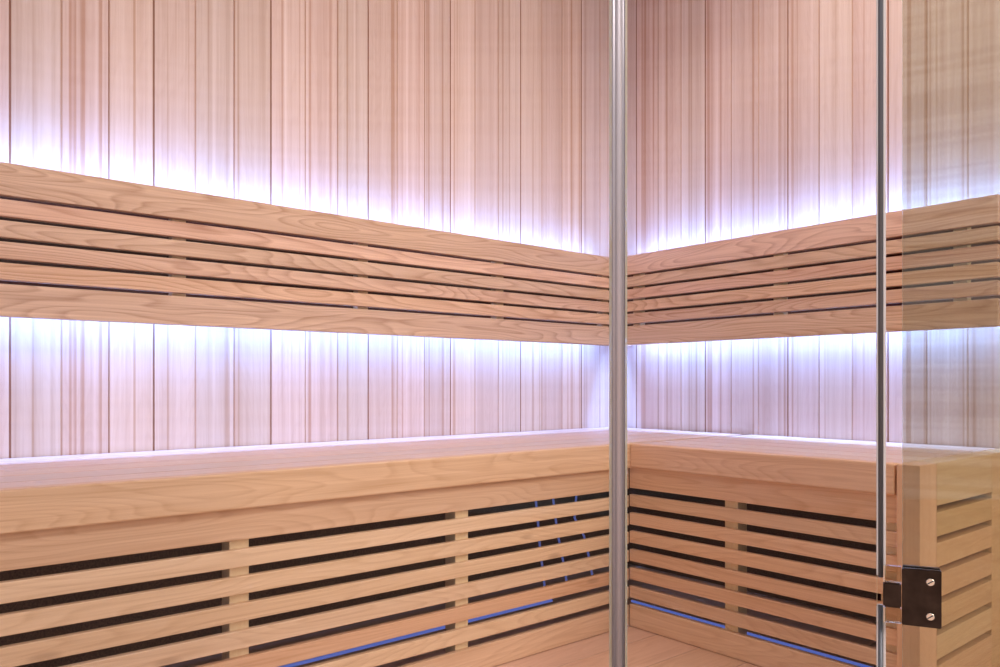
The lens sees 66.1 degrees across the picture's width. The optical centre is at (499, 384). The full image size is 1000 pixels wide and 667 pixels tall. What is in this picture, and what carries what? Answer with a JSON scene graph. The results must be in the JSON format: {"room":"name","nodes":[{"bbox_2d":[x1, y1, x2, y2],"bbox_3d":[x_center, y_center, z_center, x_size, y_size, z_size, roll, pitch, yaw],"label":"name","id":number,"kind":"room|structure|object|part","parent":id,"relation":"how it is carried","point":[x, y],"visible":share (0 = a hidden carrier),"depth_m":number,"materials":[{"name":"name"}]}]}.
{"room":"sauna","nodes":[
{"label":"sauna","id":0,"kind":"room"},
{"bbox_2d":[0,0,608,458],"bbox_3d":[-0.540,-0.417,1.877,2.362,2.020,0.050,0,0,-40],"label":"wall","id":1,"kind":"structure","parent":0,"point":[479,118],"depth_m":1.90,"materials":[{"name":"brown wood"}]},
{"bbox_2d":[0,162,630,346],"bbox_3d":[-0.423,-0.267,1.854,2.188,0.283,0.054,0,0,-40],"label":"backrest","id":2,"kind":"object","parent":1,"relation":"attached to","point":[78,247],"depth_m":1.73,"materials":[{"name":"brown wood"}]},
{"bbox_3d":[-0.413,-0.379,1.842,2.188,0.060,0.021,0,0,-40],"label":"rail","id":3,"kind":"part","parent":2,"relation":"part of","materials":[{"name":"brown wood"}]},
{"bbox_3d":[-0.413,-0.155,1.842,2.188,0.060,0.021,0,0,-40],"label":"rail","id":4,"kind":"part","parent":2,"relation":"part of","materials":[{"name":"brown wood"}]},
{"bbox_2d":[161,563,875,666],"bbox_3d":[-0.057,0.608,-0.097,4.250,0.030,3.600,0,0,-40],"label":"floor","id":5,"kind":"structure","parent":0,"point":[645,648],"depth_m":1.77,"materials":[{"name":"brown wood"}]},
{"bbox_2d":[0,427,741,666],"bbox_3d":[-0.294,0.368,1.700,2.188,0.449,0.528,0,0,-40],"label":"bench","id":6,"kind":"object","parent":5,"relation":"on","point":[54,510],"visible":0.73,"depth_m":1.38,"materials":[{"name":"brown wood"}]},
{"bbox_2d":[0,492,608,666],"bbox_3d":[-0.500,0.393,1.869,2.288,0.400,0.011,0,0,-40],"label":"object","id":7,"kind":"structure","parent":6,"relation":"attached to","point":[155,555],"depth_m":1.82,"materials":[{"name":"black"}]},
{"bbox_3d":[-0.334,0.230,1.353,1.684,0.053,0.013,0,0,-40],"label":"rail","id":8,"kind":"part","parent":6,"relation":"part of","materials":[{"name":"brown wood"}]},
{"bbox_2d":[279,599,552,666],"bbox_3d":[-0.475,0.548,1.442,1.580,0.009,0.007,0,0,-40],"label":"tube","id":9,"kind":"object","parent":6,"relation":"attached to","point":[550,600],"visible":0.91,"depth_m":1.65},
{"bbox_3d":[-0.334,0.567,1.353,1.684,0.052,0.013,0,0,-40],"label":"rail","id":10,"kind":"part","parent":6,"relation":"part of","materials":[{"name":"brown wood"}]},
{"bbox_2d":[535,501,545,585],"bbox_3d":[0.110,0.424,2.126,0.051,0.332,0.006,0,0,-40],"label":"cable","id":11,"kind":"object","parent":5,"relation":"on","point":[536,505],"visible":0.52,"depth_m":2.12,"materials":[{"name":"blue"}]},
{"bbox_2d":[552,499,567,580],"bbox_3d":[0.168,0.424,2.174,0.076,0.332,0.006,0,0,-40],"label":"cable","id":12,"kind":"object","parent":5,"relation":"on","point":[553,500],"visible":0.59,"depth_m":2.17,"materials":[{"name":"blue"}]},
{"bbox_2d":[573,496,592,574],"bbox_3d":[0.246,0.424,2.239,0.087,0.332,0.006,0,0,-40],"label":"cable","id":13,"kind":"object","parent":5,"relation":"on","point":[574,517],"visible":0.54,"depth_m":2.23,"materials":[{"name":"blue"}]},
{"bbox_2d":[609,0,611,666],"bbox_3d":[-0.338,-0.404,0.855,1.002,1.986,0.008,0,0,-16],"label":"glass panel","id":14,"kind":"object","parent":5,"relation":"on","point":[610,1],"visible":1,"depth_m":1.00,"materials":[{"name":"glass"}]},
{"bbox_2d":[612,0,624,666],"bbox_3d":[0.154,-0.417,1.000,0.017,2.020,0.017,0,0,0],"label":"post","id":15,"kind":"object","parent":5,"relation":"on","point":[618,6],"visible":1,"depth_m":1.00,"materials":[{"name":"metal"}]},
{"bbox_2d":[625,0,885,666],"bbox_3d":[0.294,-0.404,0.920,0.301,1.988,0.012,0,0,29],"label":"glass door edge","id":16,"kind":"object","parent":5,"relation":"on","point":[880,4],"visible":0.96,"depth_m":0.84,"materials":[{"name":"glass"}]},
{"bbox_3d":[0.291,-0.404,0.923,0.292,1.986,0.008,0,0,29],"label":"pane","id":17,"kind":"part","parent":16,"relation":"part of","materials":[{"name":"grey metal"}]},
{"bbox_2d":[883,0,941,666],"bbox_3d":[0.708,-0.403,0.706,0.639,1.968,0.021,0,0,24],"label":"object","id":18,"kind":"structure","parent":16,"relation":"attached to","point":[921,585],"depth_m":0.82,"materials":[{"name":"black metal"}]},
{"bbox_3d":[0.717,-0.403,0.701,0.620,1.968,0.008,0,0,25],"label":"door pane","id":19,"kind":"part","parent":18,"relation":"part of","materials":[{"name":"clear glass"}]},
{"bbox_3d":[0.454,0.227,0.829,0.036,0.061,0.005,0,0,25],"label":"hinge plate","id":20,"kind":"part","parent":18,"relation":"part of","materials":[{"name":"black metal"}]},
{"bbox_2d":[630,435,999,666],"bbox_3d":[0.726,0.368,1.785,0.528,0.449,0.680,0,0,-40],"label":"bench","id":21,"kind":"object","parent":5,"relation":"on","point":[951,494],"visible":0.9,"depth_m":1.56,"materials":[{"name":"brown wood"}]},
{"bbox_3d":[0.526,0.565,1.647,0.013,0.054,0.635,0,0,-40],"label":"rail","id":22,"kind":"part","parent":21,"relation":"part of","materials":[{"name":"brown wood"}]},
{"bbox_2d":[631,600,871,666],"bbox_3d":[0.552,0.553,1.706,0.006,0.006,0.670,0,0,-40],"label":"tube","id":23,"kind":"object","parent":21,"relation":"attached to","point":[633,601],"visible":0.95,"depth_m":1.67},
{"bbox_2d":[627,468,880,620],"bbox_3d":[0.750,0.393,2.164,0.011,0.400,1.138,0,0,-40],"label":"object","id":24,"kind":"structure","parent":21,"relation":"attached to","point":[789,512],"depth_m":2.15,"materials":[{"name":"black"}]},
{"bbox_3d":[0.526,0.227,1.647,0.013,0.053,0.635,0,0,-40],"label":"rail","id":25,"kind":"part","parent":21,"relation":"part of","materials":[{"name":"brown wood"}]},
{"bbox_3d":[0.892,0.183,1.507,0.280,0.078,0.040,0,0,-40],"label":"rail","id":26,"kind":"part","parent":21,"relation":"part of","materials":[{"name":"brown wood"}]},
{"bbox_3d":[0.892,0.554,1.507,0.280,0.077,0.040,0,0,-40],"label":"rail","id":27,"kind":"part","parent":21,"relation":"part of","materials":[{"name":"brown wood"}]},
{"bbox_3d":[0.892,0.481,1.507,0.280,0.044,0.040,0,0,-40],"label":"rail","id":28,"kind":"part","parent":21,"relation":"part of","materials":[{"name":"brown wood"}]},
{"bbox_3d":[0.892,0.312,1.507,0.280,0.044,0.040,0,0,-40],"label":"rail","id":29,"kind":"part","parent":21,"relation":"part of","materials":[{"name":"brown wood"}]},
{"bbox_3d":[0.892,0.256,1.507,0.280,0.044,0.040,0,0,-40],"label":"rail","id":30,"kind":"part","parent":21,"relation":"part of","materials":[{"name":"brown wood"}]},
{"bbox_3d":[0.892,0.369,1.507,0.280,0.044,0.040,0,0,-40],"label":"rail","id":31,"kind":"part","parent":21,"relation":"part of","materials":[{"name":"brown wood"}]},
{"bbox_3d":[0.892,0.425,1.507,0.280,0.044,0.040,0,0,-40],"label":"rail","id":32,"kind":"part","parent":21,"relation":"part of","materials":[{"name":"brown wood"}]},
{"bbox_2d":[627,0,999,448],"bbox_3d":[1.010,-0.417,1.901,0.050,2.020,1.898,0,0,-40],"label":"wall","id":33,"kind":"structure","parent":0,"point":[745,117],"depth_m":2.08,"materials":[{"name":"brown wood"}]},
{"bbox_2d":[627,194,999,344],"bbox_3d":[0.741,-0.267,2.081,0.054,0.283,1.086,0,0,-40],"label":"backrest","id":34,"kind":"object","parent":33,"relation":"attached to","point":[818,279],"depth_m":1.94,"materials":[{"name":"brown wood"}]},
{"bbox_3d":[0.728,-0.379,2.071,0.021,0.060,1.086,0,0,-40],"label":"rail","id":35,"kind":"part","parent":34,"relation":"part of","materials":[{"name":"brown wood"}]},
{"bbox_3d":[0.728,-0.155,2.071,0.021,0.060,1.086,0,0,-40],"label":"rail","id":36,"kind":"part","parent":34,"relation":"part of","materials":[{"name":"brown wood"}]}
]}

